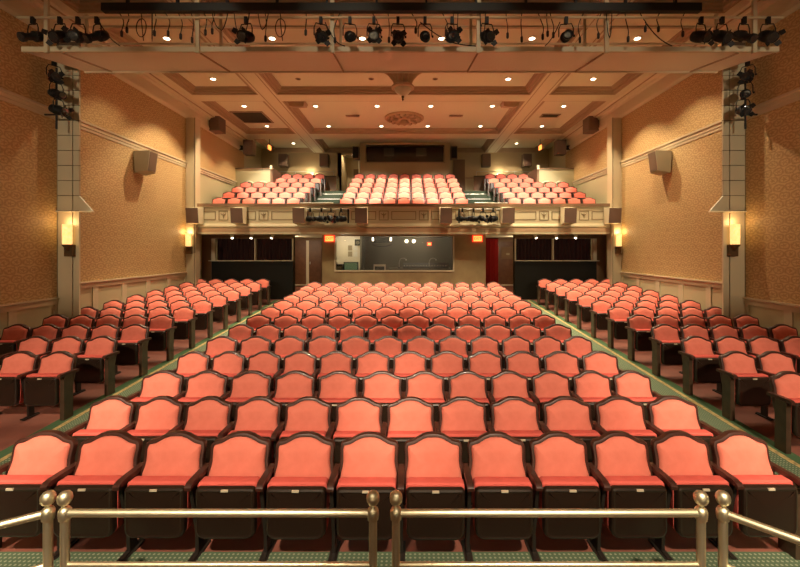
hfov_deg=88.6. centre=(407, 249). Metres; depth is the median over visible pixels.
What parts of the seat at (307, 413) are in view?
armrest, frame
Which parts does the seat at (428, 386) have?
frame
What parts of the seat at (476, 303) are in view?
frame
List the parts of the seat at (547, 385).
armrest, frame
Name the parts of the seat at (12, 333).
frame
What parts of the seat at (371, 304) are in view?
frame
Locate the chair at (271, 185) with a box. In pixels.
[265,182,276,191]
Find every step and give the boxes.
[318,199,339,200]
[322,194,342,195]
[465,194,486,195]
[468,199,491,200]
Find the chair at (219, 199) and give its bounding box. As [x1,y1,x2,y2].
[212,197,225,202]
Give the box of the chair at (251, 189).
[245,186,257,196]
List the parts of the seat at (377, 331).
frame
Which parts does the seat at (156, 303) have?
frame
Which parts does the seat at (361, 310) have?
frame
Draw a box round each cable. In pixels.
[119,13,123,36]
[125,13,128,32]
[136,13,146,40]
[151,13,152,39]
[153,13,156,36]
[165,13,169,36]
[178,13,182,39]
[191,13,193,42]
[204,13,206,35]
[212,13,227,30]
[234,13,249,29]
[258,13,268,29]
[264,13,266,41]
[275,13,285,40]
[304,13,306,35]
[333,13,339,42]
[388,13,389,42]
[420,22,475,46]
[480,12,485,40]
[506,13,508,38]
[520,13,522,42]
[538,13,543,39]
[546,13,548,36]
[550,13,554,37]
[578,13,583,42]
[596,13,601,38]
[606,12,611,38]
[625,13,629,42]
[645,22,671,45]
[680,13,684,36]
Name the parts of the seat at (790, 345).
frame, armrest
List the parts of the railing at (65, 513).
post, rail, rail, post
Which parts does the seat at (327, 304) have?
frame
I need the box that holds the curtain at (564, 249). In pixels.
[554,239,590,259]
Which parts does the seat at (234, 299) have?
frame, panel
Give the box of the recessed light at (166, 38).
[162,36,171,40]
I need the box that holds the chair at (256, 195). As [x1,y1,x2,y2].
[251,192,263,202]
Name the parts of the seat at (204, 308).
frame, panel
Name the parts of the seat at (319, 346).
frame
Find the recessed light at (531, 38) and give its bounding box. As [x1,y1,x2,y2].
[528,36,536,40]
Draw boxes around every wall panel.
[0,9,56,105]
[0,100,56,304]
[81,70,185,160]
[81,130,185,281]
[622,70,721,160]
[622,130,721,281]
[746,9,799,104]
[746,100,799,304]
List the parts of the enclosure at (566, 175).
panel, panel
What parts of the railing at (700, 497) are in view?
post, rail, rail, post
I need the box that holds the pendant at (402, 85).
[384,73,421,100]
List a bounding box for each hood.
[56,196,93,211]
[708,196,746,211]
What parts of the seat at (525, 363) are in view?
frame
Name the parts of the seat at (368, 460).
armrest, frame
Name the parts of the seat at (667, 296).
frame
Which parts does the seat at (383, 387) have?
frame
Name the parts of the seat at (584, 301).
panel, frame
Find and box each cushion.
[0,340,17,350]
[0,353,34,372]
[0,373,23,403]
[0,475,52,490]
[1,326,27,339]
[7,436,69,474]
[19,338,47,354]
[26,373,60,403]
[32,326,57,339]
[38,353,72,372]
[43,316,65,327]
[51,338,80,353]
[57,475,123,529]
[61,326,86,338]
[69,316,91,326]
[72,429,119,435]
[75,436,135,475]
[77,355,104,380]
[81,308,95,316]
[84,338,113,354]
[87,400,130,428]
[91,326,116,338]
[96,316,118,326]
[100,308,120,316]
[103,301,121,308]
[118,340,138,362]
[120,326,146,339]
[122,316,145,327]
[124,308,144,317]
[126,301,144,308]
[127,295,143,302]
[127,476,192,531]
[128,430,168,435]
[131,397,153,401]
[135,400,178,429]
[140,373,179,396]
[142,436,200,475]
[146,291,162,298]
[147,295,164,304]
[148,301,166,311]
[148,308,168,319]
[149,316,171,328]
[149,329,165,349]
[166,291,181,298]
[168,295,184,304]
[171,301,188,311]
[173,308,193,319]
[176,353,206,372]
[178,373,196,376]
[178,397,202,401]
[180,283,192,289]
[183,430,221,435]
[185,291,200,298]
[185,373,224,396]
[185,400,227,429]
[189,295,205,304]
[193,301,210,311]
[198,476,260,530]
[205,291,219,298]
[206,338,234,354]
[209,437,265,477]
[210,295,225,304]
[213,353,242,372]
[221,373,237,376]
[223,192,233,196]
[224,291,238,298]
[225,279,236,284]
[225,397,251,401]
[228,430,274,462]
[229,326,250,339]
[230,374,268,396]
[232,187,242,191]
[235,400,277,430]
[236,286,249,294]
[237,192,248,197]
[240,182,250,186]
[240,338,268,354]
[245,187,255,191]
[247,283,259,289]
[247,316,268,328]
[248,353,277,372]
[251,192,262,197]
[253,182,263,186]
[256,279,268,286]
[257,326,278,339]
[259,187,269,191]
[262,308,279,319]
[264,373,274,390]
[265,192,276,197]
[266,182,275,186]
[267,477,328,529]
[272,187,282,191]
[272,398,299,401]
[274,301,291,311]
[275,316,296,328]
[275,338,302,354]
[275,374,312,397]
[275,437,330,502]
[276,178,285,181]
[279,182,288,186]
[279,192,290,197]
[279,431,326,438]
[282,174,290,177]
[284,295,298,304]
[284,308,301,319]
[284,326,306,339]
[284,353,313,373]
[285,400,328,431]
[286,187,296,191]
[288,178,296,181]
[292,182,301,186]
[293,174,301,177]
[293,291,308,298]
[294,192,304,197]
[297,301,314,311]
[299,178,308,181]
[299,187,309,191]
[302,316,323,328]
[304,174,312,177]
[304,182,314,186]
[307,308,324,317]
[308,283,320,289]
[309,338,335,354]
[311,178,320,181]
[312,326,334,338]
[313,291,327,298]
[317,286,329,292]
[317,373,328,377]
[319,301,337,311]
[319,374,356,397]
[320,353,350,372]
[320,398,349,401]
[322,295,337,301]
[325,283,337,289]
[329,308,347,316]
[329,316,349,328]
[332,291,347,298]
[333,431,379,438]
[334,286,346,290]
[336,401,380,432]
[337,477,395,488]
[340,326,362,339]
[340,437,396,489]
[342,283,354,289]
[342,295,356,301]
[342,301,359,311]
[342,338,368,354]
[344,192,354,197]
[347,187,356,191]
[350,182,359,186]
[350,286,363,292]
[351,291,366,298]
[352,178,361,181]
[352,308,370,319]
[355,174,363,177]
[355,316,376,328]
[355,373,371,376]
[357,192,368,196]
[357,353,387,372]
[359,283,371,289]
[362,182,371,186]
[363,374,399,398]
[364,178,373,181]
[364,301,381,311]
[369,326,391,339]
[370,291,385,298]
[370,398,398,402]
[373,187,383,191]
[375,182,384,186]
[375,338,401,354]
[376,178,385,181]
[376,283,387,289]
[376,308,394,319]
[382,316,402,328]
[385,192,395,196]
[386,187,396,191]
[386,301,403,311]
[387,182,396,186]
[387,431,430,437]
[388,178,397,181]
[388,401,432,431]
[389,174,397,177]
[389,291,403,298]
[394,353,424,373]
[394,373,414,376]
[398,326,420,339]
[399,187,409,191]
[399,192,409,196]
[400,178,408,181]
[400,182,409,186]
[400,308,418,319]
[401,295,416,304]
[406,437,461,478]
[406,477,464,490]
[407,374,443,398]
[408,291,422,298]
[408,316,428,328]
[408,338,434,354]
[412,178,420,181]
[412,182,421,186]
[412,187,422,191]
[412,192,422,196]
[421,295,436,304]
[421,398,444,402]
[423,308,442,319]
[424,182,433,186]
[425,187,435,191]
[426,192,436,196]
[426,291,440,298]
[427,326,449,339]
[430,301,446,311]
[432,353,462,372]
[434,316,454,328]
[435,373,455,376]
[436,178,444,181]
[437,182,446,186]
[438,187,448,191]
[440,192,450,196]
[440,283,452,288]
[440,338,466,354]
[440,400,485,432]
[441,295,457,304]
[442,431,486,436]
[445,291,459,298]
[447,178,456,182]
[447,308,466,319]
[449,182,458,186]
[450,374,485,398]
[451,187,461,191]
[451,301,467,309]
[453,192,464,198]
[455,286,468,294]
[456,283,468,286]
[456,326,479,339]
[459,316,479,326]
[462,295,478,304]
[463,291,476,295]
[470,353,500,372]
[471,437,525,502]
[472,301,488,308]
[472,308,490,319]
[472,398,489,404]
[473,286,486,294]
[473,477,531,528]
[477,373,497,376]
[481,291,494,297]
[483,295,499,304]
[485,174,494,178]
[485,316,504,326]
[486,326,509,339]
[489,178,498,182]
[493,374,528,397]
[494,182,504,186]
[494,400,538,430]
[495,398,532,401]
[496,174,505,177]
[496,308,515,319]
[497,430,542,436]
[499,187,509,191]
[499,291,512,298]
[500,178,509,181]
[503,192,514,197]
[504,295,520,304]
[504,338,529,354]
[507,182,517,186]
[508,353,539,372]
[510,316,529,328]
[512,178,521,181]
[512,187,522,191]
[514,301,529,311]
[516,326,539,339]
[518,192,528,197]
[519,174,527,177]
[519,373,538,376]
[520,182,529,186]
[521,308,540,319]
[524,178,532,181]
[526,187,535,191]
[532,192,542,197]
[533,182,542,186]
[534,374,569,397]
[534,437,588,476]
[535,316,554,328]
[535,338,560,354]
[538,397,554,420]
[538,476,598,530]
[539,187,549,191]
[539,279,550,286]
[546,182,555,186]
[546,192,556,197]
[546,326,570,339]
[546,353,578,372]
[546,400,591,430]
[547,283,559,289]
[551,430,599,435]
[552,187,562,191]
[554,279,566,284]
[556,286,569,294]
[558,182,568,186]
[560,192,570,197]
[560,373,578,376]
[564,283,576,288]
[566,187,576,191]
[566,291,581,298]
[566,338,591,354]
[574,192,584,196]
[574,286,587,293]
[576,373,610,396]
[579,295,594,304]
[581,397,605,401]
[585,353,617,372]
[586,291,600,298]
[593,301,610,311]
[596,436,650,475]
[599,295,615,304]
[599,400,645,429]
[601,373,618,376]
[603,476,663,530]
[605,291,619,298]
[606,430,656,436]
[609,308,628,319]
[610,286,623,294]
[614,283,626,289]
[615,301,632,311]
[616,373,651,396]
[620,295,636,304]
[624,291,639,298]
[627,397,656,401]
[629,316,651,328]
[634,308,653,319]
[636,329,650,330]
[637,301,655,311]
[640,295,656,304]
[643,291,658,298]
[652,400,699,429]
[654,326,679,339]
[656,316,678,328]
[657,436,712,475]
[658,308,678,319]
[659,301,678,311]
[660,340,679,362]
[661,295,678,304]
[662,429,712,435]
[667,475,728,529]
[682,301,699,308]
[682,308,702,316]
[683,316,705,326]
[683,326,708,339]
[684,338,713,354]
[693,355,718,380]
[706,308,721,316]
[709,316,731,326]
[713,326,738,338]
[717,338,746,353]
[717,436,773,474]
[723,353,756,372]
[733,475,792,529]
[734,373,768,402]
[736,316,758,326]
[742,326,767,338]
[750,338,779,353]
[761,353,794,372]
[772,326,796,339]
[774,374,799,397]
[784,338,799,354]
[789,398,799,433]
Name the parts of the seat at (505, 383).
armrest, frame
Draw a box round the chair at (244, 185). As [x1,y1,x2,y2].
[240,182,251,191]
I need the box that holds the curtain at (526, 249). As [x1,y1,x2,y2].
[516,239,550,259]
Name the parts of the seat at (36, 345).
armrest, frame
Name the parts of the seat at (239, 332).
frame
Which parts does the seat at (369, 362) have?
frame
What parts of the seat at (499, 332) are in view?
frame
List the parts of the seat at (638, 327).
armrest, panel, frame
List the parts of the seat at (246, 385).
armrest, frame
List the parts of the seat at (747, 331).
frame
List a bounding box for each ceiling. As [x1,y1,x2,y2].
[123,29,681,157]
[200,234,606,237]
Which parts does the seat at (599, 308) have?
panel, frame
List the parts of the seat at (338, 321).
frame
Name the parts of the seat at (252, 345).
frame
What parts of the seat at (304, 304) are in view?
frame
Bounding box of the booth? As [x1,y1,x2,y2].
[358,142,451,190]
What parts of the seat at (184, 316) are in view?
frame, panel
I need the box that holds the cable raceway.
[101,0,701,13]
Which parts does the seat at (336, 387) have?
frame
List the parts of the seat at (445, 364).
frame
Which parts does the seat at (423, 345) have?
frame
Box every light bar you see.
[307,209,348,222]
[458,209,500,222]
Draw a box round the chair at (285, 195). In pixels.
[279,192,291,202]
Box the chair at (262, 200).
[257,197,270,202]
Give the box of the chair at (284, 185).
[278,182,289,191]
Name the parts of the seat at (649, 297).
frame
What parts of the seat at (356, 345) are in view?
frame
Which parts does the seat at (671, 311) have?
frame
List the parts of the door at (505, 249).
panel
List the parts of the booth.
equipment panel, sill, equipment panel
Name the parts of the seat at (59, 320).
frame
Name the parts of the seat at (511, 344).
frame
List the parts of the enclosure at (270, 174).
panel, panel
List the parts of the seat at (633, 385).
frame, armrest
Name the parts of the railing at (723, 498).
post, rail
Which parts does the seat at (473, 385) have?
armrest, frame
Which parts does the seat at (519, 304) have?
frame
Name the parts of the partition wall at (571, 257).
panel, panel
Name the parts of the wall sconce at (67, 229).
lamp shade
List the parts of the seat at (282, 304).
frame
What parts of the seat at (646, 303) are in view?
frame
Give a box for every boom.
[44,68,57,128]
[744,68,757,128]
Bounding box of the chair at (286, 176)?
[281,174,291,178]
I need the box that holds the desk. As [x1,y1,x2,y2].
[389,267,450,269]
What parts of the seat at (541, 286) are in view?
panel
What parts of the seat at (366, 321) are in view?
frame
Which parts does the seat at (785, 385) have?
armrest, panel, frame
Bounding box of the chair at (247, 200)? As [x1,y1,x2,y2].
[242,197,255,202]
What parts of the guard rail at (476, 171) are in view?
rail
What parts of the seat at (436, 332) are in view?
frame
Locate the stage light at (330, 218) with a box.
[327,208,335,222]
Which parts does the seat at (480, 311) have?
frame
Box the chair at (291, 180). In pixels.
[287,177,297,185]
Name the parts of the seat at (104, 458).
armrest, frame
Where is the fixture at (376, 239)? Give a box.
[372,237,391,246]
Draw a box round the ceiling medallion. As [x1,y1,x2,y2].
[385,111,423,125]
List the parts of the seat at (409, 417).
armrest, frame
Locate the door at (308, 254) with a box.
[295,241,321,285]
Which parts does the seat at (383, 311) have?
frame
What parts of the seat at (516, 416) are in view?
armrest, frame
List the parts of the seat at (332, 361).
armrest, frame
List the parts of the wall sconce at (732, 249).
lamp shade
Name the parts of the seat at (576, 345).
frame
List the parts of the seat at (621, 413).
armrest, frame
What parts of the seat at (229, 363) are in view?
frame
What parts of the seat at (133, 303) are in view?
frame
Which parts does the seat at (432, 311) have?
frame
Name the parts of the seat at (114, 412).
armrest, frame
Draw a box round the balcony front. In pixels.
[197,207,609,233]
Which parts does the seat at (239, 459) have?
armrest, frame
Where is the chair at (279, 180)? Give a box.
[275,177,286,185]
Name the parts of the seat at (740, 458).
armrest, frame, armrest, panel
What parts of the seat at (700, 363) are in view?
armrest, panel, frame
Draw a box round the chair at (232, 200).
[227,197,240,202]
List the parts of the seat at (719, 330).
frame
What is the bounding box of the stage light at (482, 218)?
[479,208,488,222]
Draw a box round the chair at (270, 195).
[265,192,277,202]
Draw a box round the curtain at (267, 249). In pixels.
[257,239,291,259]
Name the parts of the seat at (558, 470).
armrest, frame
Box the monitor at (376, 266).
[374,264,385,269]
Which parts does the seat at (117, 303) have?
frame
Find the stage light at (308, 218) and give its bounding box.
[306,208,316,221]
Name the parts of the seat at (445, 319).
frame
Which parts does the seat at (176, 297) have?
frame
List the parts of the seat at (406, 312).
frame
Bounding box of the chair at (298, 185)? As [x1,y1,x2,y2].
[291,182,302,191]
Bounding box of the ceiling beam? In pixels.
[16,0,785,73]
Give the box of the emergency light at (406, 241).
[405,239,414,244]
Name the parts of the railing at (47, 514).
rail, post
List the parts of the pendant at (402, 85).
lamp shade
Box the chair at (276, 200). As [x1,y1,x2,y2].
[272,197,285,202]
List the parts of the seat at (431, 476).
armrest, frame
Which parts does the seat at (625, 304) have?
frame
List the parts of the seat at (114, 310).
frame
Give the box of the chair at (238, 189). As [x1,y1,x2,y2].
[231,186,243,196]
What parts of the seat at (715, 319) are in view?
frame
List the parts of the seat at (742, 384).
armrest, panel, frame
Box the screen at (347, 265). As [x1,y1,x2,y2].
[344,262,357,269]
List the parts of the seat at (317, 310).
frame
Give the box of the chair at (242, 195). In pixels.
[236,192,249,202]
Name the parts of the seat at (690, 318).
frame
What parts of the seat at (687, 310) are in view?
frame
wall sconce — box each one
[62,224,75,255]
[185,234,192,253]
[615,234,621,253]
[727,224,739,255]
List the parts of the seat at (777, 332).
frame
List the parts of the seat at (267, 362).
frame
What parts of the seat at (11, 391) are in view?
frame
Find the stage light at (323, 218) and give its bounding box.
[316,208,328,222]
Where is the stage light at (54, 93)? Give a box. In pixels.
[47,81,66,98]
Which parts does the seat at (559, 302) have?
panel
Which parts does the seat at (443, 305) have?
frame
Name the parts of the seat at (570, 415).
armrest, frame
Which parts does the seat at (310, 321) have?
frame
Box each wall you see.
[0,135,260,336]
[208,235,294,298]
[256,238,551,259]
[261,149,548,190]
[322,235,485,288]
[336,236,359,269]
[337,152,357,190]
[360,236,364,269]
[365,237,451,269]
[513,235,599,298]
[549,42,799,335]
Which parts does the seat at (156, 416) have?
armrest, frame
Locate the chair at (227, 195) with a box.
[222,192,235,202]
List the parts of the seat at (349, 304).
frame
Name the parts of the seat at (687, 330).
frame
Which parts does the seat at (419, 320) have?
frame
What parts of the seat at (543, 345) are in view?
frame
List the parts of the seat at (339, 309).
frame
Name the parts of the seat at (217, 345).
frame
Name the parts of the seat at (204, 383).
armrest, frame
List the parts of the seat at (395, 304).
frame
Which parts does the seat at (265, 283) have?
panel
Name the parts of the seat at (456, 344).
frame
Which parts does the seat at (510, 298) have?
frame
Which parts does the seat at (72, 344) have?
armrest, frame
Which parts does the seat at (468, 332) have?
frame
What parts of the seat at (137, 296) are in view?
frame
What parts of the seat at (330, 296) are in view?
frame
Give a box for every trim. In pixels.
[0,0,253,151]
[0,87,58,119]
[0,297,59,312]
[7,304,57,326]
[41,0,246,139]
[58,42,80,210]
[58,212,72,325]
[60,0,167,12]
[73,212,80,316]
[77,13,189,24]
[81,119,186,167]
[81,272,186,288]
[92,276,185,308]
[99,28,257,94]
[167,0,325,152]
[170,0,315,152]
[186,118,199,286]
[187,129,193,283]
[191,0,323,152]
[192,95,263,100]
[194,117,194,283]
[197,203,609,206]
[198,228,609,231]
[200,0,603,1]
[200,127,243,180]
[200,167,236,185]
[201,101,295,133]
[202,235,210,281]
[204,211,215,219]
[208,14,593,24]
[223,28,582,94]
[247,134,300,138]
[254,139,312,151]
[271,211,292,219]
[277,95,529,100]
[282,101,524,133]
[310,134,498,138]
[311,211,335,219]
[314,139,494,151]
[336,179,473,190]
[351,211,375,219]
[391,211,415,219]
[431,211,455,219]
[485,0,633,152]
[486,0,610,152]
[494,0,630,152]
[497,139,554,151]
[509,134,562,138]
[513,101,605,133]
[515,211,535,219]
[543,95,614,100]
[549,28,703,94]
[555,0,799,151]
[562,0,759,139]
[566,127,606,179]
[572,167,606,185]
[592,211,603,219]
[597,235,605,281]
[613,13,724,24]
[614,129,620,282]
[620,120,721,167]
[620,272,721,288]
[621,276,711,308]
[634,0,740,12]
[722,42,744,210]
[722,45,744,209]
[722,212,728,316]
[729,212,744,325]
[743,87,799,119]
[743,297,799,312]
[745,304,792,326]
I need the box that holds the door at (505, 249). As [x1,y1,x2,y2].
[498,242,512,285]
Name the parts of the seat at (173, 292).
frame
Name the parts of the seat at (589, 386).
armrest, frame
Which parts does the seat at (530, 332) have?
frame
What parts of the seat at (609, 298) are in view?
frame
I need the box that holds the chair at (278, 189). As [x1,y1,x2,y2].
[272,186,283,196]
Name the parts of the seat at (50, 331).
frame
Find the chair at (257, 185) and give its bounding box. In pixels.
[253,182,264,191]
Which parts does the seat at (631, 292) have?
frame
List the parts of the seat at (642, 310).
frame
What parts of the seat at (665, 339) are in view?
armrest, panel, frame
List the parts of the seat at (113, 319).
frame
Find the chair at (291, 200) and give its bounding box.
[287,197,299,202]
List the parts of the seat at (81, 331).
frame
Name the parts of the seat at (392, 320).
frame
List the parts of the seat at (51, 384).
armrest, frame, panel, armrest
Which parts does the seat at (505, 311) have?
frame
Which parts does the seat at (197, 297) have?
frame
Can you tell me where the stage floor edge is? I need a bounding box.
[0,552,799,566]
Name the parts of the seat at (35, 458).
armrest, frame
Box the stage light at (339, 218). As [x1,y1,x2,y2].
[333,208,346,223]
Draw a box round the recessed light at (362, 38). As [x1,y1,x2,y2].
[358,36,366,40]
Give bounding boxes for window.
[334,236,453,271]
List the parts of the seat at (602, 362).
frame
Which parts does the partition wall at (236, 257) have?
panel, panel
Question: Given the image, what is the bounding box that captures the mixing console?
[403,263,447,267]
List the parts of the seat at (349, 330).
frame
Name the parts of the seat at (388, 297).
frame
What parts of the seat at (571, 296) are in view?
panel, frame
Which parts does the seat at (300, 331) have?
frame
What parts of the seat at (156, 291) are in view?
frame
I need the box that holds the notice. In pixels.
[353,251,357,256]
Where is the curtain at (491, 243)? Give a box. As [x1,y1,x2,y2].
[486,238,498,283]
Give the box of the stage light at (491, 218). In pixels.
[486,208,497,223]
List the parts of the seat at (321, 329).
frame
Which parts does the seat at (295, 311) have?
frame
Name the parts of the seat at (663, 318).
frame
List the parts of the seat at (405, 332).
frame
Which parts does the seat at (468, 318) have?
frame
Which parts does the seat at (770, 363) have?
armrest, frame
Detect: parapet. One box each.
[322,176,335,190]
[474,176,517,190]
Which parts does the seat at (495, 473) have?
armrest, frame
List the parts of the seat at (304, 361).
armrest, frame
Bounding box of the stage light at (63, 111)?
[48,97,73,119]
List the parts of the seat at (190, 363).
frame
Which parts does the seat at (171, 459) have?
armrest, frame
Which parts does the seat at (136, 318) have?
frame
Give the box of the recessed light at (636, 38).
[632,36,641,40]
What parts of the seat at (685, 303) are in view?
frame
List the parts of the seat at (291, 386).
armrest, frame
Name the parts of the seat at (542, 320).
frame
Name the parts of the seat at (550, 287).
panel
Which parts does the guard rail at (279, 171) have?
rail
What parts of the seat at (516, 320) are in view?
frame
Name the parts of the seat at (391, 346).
frame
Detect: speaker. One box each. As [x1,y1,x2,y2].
[133,150,157,175]
[185,207,203,224]
[209,116,225,133]
[230,207,246,224]
[239,140,255,155]
[278,154,288,167]
[289,101,307,107]
[292,207,306,224]
[319,154,328,167]
[352,146,359,159]
[355,207,367,224]
[355,239,359,245]
[440,207,451,224]
[450,146,456,159]
[481,154,490,167]
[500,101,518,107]
[500,207,514,224]
[521,154,531,167]
[554,140,570,155]
[560,207,576,224]
[583,116,598,133]
[604,207,621,224]
[648,150,671,175]
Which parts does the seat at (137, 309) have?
frame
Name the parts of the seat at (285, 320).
frame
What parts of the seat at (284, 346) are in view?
frame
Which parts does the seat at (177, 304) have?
frame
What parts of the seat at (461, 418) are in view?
armrest, frame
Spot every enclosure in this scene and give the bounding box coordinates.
[235,165,282,186]
[526,165,573,186]
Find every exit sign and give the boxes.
[324,235,334,241]
[472,235,482,241]
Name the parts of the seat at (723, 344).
frame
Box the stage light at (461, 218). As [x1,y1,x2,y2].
[456,208,468,221]
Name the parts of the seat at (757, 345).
armrest, frame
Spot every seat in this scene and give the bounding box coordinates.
[0,324,31,364]
[0,336,51,361]
[0,351,39,413]
[0,430,77,547]
[13,324,60,347]
[16,351,78,419]
[30,314,68,336]
[37,336,84,367]
[40,430,142,560]
[50,324,90,350]
[60,314,94,336]
[64,395,135,461]
[73,336,119,395]
[81,306,98,317]
[83,324,119,350]
[89,314,121,336]
[94,306,122,325]
[98,300,124,316]
[112,430,206,560]
[115,324,150,375]
[119,314,148,336]
[120,395,183,461]
[121,306,147,325]
[122,300,146,316]
[124,294,145,309]
[126,370,184,420]
[146,289,164,302]
[146,294,166,308]
[147,300,168,316]
[147,314,176,360]
[148,306,171,325]
[164,285,180,295]
[165,289,183,301]
[167,294,186,308]
[167,396,232,462]
[170,300,190,316]
[171,351,210,390]
[172,306,197,348]
[173,370,228,420]
[179,282,194,290]
[182,285,198,295]
[184,431,270,560]
[185,289,202,300]
[188,294,207,307]
[192,300,214,337]
[196,282,210,289]
[199,285,215,294]
[202,335,237,368]
[204,289,221,300]
[208,278,222,285]
[208,351,245,390]
[209,294,229,329]
[212,282,227,289]
[217,285,233,294]
[217,396,281,462]
[220,370,271,420]
[223,289,241,321]
[224,278,238,284]
[228,324,253,350]
[229,282,244,289]
[230,285,252,315]
[237,336,271,368]
[237,351,280,390]
[240,278,253,284]
[241,282,262,309]
[246,314,271,335]
[252,278,270,304]
[255,324,280,350]
[256,431,334,560]
[261,306,280,323]
[266,370,315,421]
[271,335,304,368]
[271,396,331,457]
[273,300,293,314]
[273,314,298,336]
[273,351,316,379]
[279,324,308,350]
[283,294,300,305]
[283,306,303,323]
[292,289,309,300]
[296,300,316,316]
[300,285,314,293]
[300,306,326,321]
[301,314,324,336]
[302,294,319,304]
[305,324,336,350]
[307,282,321,290]
[307,335,337,368]
[312,289,329,302]
[312,351,352,390]
[312,370,358,421]
[316,285,330,293]
[317,294,338,305]
[318,300,338,316]
[324,282,338,291]
[325,306,349,323]
[325,396,382,463]
[327,314,351,336]
[327,431,398,560]
[331,289,348,303]
[333,285,347,291]
[336,324,364,350]
[339,294,358,305]
[341,282,355,292]
[341,300,360,316]
[341,335,370,368]
[349,285,364,293]
[350,289,367,301]
[350,351,389,391]
[351,306,372,323]
[354,314,377,336]
[357,371,401,421]
[358,282,372,291]
[360,294,377,305]
[363,300,382,316]
[365,324,393,350]
[367,285,381,293]
[369,289,386,301]
[374,282,388,290]
[374,335,402,368]
[375,306,395,323]
[380,294,397,305]
[380,314,403,336]
[381,396,434,463]
[384,285,398,293]
[385,300,404,315]
[388,289,404,300]
[389,351,426,391]
[391,282,405,289]
[396,324,422,350]
[398,306,419,323]
[398,431,464,560]
[400,294,417,306]
[401,285,416,294]
[401,371,445,421]
[403,335,435,368]
[407,282,421,289]
[407,289,423,299]
[407,300,425,313]
[407,314,429,335]
[418,285,433,294]
[420,294,437,307]
[422,306,443,325]
[423,282,437,289]
[425,289,441,299]
[425,324,451,350]
[427,351,464,390]
[428,300,447,313]
[432,314,455,335]
[434,396,487,462]
[436,285,451,295]
[436,335,468,368]
[439,282,453,289]
[440,294,458,308]
[444,289,460,299]
[445,370,489,420]
[446,306,467,325]
[450,300,469,313]
[454,285,469,297]
[454,324,480,350]
[455,282,469,287]
[456,314,482,335]
[460,289,477,298]
[461,294,479,309]
[461,431,532,560]
[465,351,502,390]
[468,336,499,354]
[469,300,489,311]
[470,306,492,325]
[471,282,484,289]
[472,285,487,297]
[480,289,495,299]
[481,294,500,309]
[481,314,506,335]
[484,324,510,350]
[486,282,500,289]
[487,370,532,420]
[487,396,542,462]
[490,285,505,295]
[492,300,510,313]
[495,306,516,325]
[497,289,513,299]
[500,336,530,368]
[502,294,521,307]
[503,351,540,390]
[507,314,530,335]
[512,300,530,313]
[514,324,540,350]
[519,306,541,324]
[524,431,599,560]
[529,370,571,420]
[531,336,561,368]
[533,314,555,335]
[536,278,551,304]
[539,396,599,461]
[541,351,579,390]
[543,324,571,350]
[544,282,560,309]
[553,278,567,304]
[553,285,570,315]
[562,282,577,309]
[563,289,582,321]
[563,335,592,368]
[569,278,582,284]
[571,370,612,420]
[572,285,588,315]
[575,294,595,329]
[579,282,593,289]
[580,351,623,390]
[584,289,601,299]
[585,278,598,285]
[586,430,666,560]
[589,300,611,337]
[590,285,606,294]
[592,395,656,461]
[596,282,610,289]
[597,294,616,306]
[600,278,609,283]
[603,289,620,300]
[605,306,629,348]
[608,285,624,295]
[612,282,627,290]
[612,370,662,419]
[613,300,633,315]
[618,294,636,308]
[622,289,639,301]
[625,314,652,360]
[626,285,642,295]
[631,306,654,325]
[635,300,656,316]
[638,294,657,308]
[641,289,658,301]
[646,395,721,461]
[648,430,732,560]
[649,324,682,375]
[653,314,680,336]
[655,306,680,325]
[657,300,679,316]
[659,294,679,309]
[678,335,721,395]
[679,300,704,316]
[679,324,714,373]
[680,306,706,325]
[680,314,710,336]
[704,306,721,319]
[706,314,739,336]
[708,430,799,559]
[709,324,747,350]
[712,335,757,394]
[716,351,770,419]
[733,314,769,336]
[739,324,779,346]
[746,335,793,361]
[755,351,799,419]
[767,371,799,453]
[768,324,797,350]
[779,336,799,372]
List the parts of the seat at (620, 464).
armrest, frame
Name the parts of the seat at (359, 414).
armrest, frame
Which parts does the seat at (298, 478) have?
armrest, frame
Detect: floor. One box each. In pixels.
[0,286,799,551]
[312,191,496,202]
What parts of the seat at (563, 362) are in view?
frame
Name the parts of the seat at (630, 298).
frame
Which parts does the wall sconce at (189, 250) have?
lamp shade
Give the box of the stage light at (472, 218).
[469,208,480,222]
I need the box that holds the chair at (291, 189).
[285,186,297,196]
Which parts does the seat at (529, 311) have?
frame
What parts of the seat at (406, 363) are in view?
frame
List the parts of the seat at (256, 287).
panel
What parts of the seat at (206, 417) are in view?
armrest, frame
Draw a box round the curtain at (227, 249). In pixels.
[217,239,253,259]
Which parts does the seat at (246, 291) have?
frame, panel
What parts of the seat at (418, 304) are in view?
frame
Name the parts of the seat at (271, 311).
frame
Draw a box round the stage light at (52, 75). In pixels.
[46,61,64,84]
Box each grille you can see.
[148,151,157,171]
[185,208,198,222]
[210,116,217,128]
[230,208,242,222]
[243,141,251,152]
[279,154,285,164]
[320,154,326,164]
[353,147,358,157]
[451,147,456,157]
[483,154,489,164]
[524,154,531,164]
[557,141,565,152]
[564,208,576,222]
[590,116,597,128]
[609,208,621,222]
[648,152,656,171]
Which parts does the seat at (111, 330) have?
frame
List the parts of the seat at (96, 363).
frame, panel, armrest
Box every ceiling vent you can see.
[229,111,273,122]
[539,114,560,117]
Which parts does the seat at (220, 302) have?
frame, panel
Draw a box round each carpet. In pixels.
[0,300,279,537]
[525,300,799,476]
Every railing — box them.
[0,490,56,566]
[56,490,379,566]
[389,490,708,566]
[715,490,799,566]
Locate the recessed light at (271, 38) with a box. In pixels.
[267,36,276,40]
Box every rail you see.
[279,171,333,174]
[300,202,332,202]
[475,202,507,202]
[476,171,530,175]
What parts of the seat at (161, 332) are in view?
frame, panel, armrest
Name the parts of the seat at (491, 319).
frame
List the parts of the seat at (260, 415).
armrest, frame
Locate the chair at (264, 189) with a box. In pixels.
[258,186,270,196]
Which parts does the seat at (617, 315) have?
panel, frame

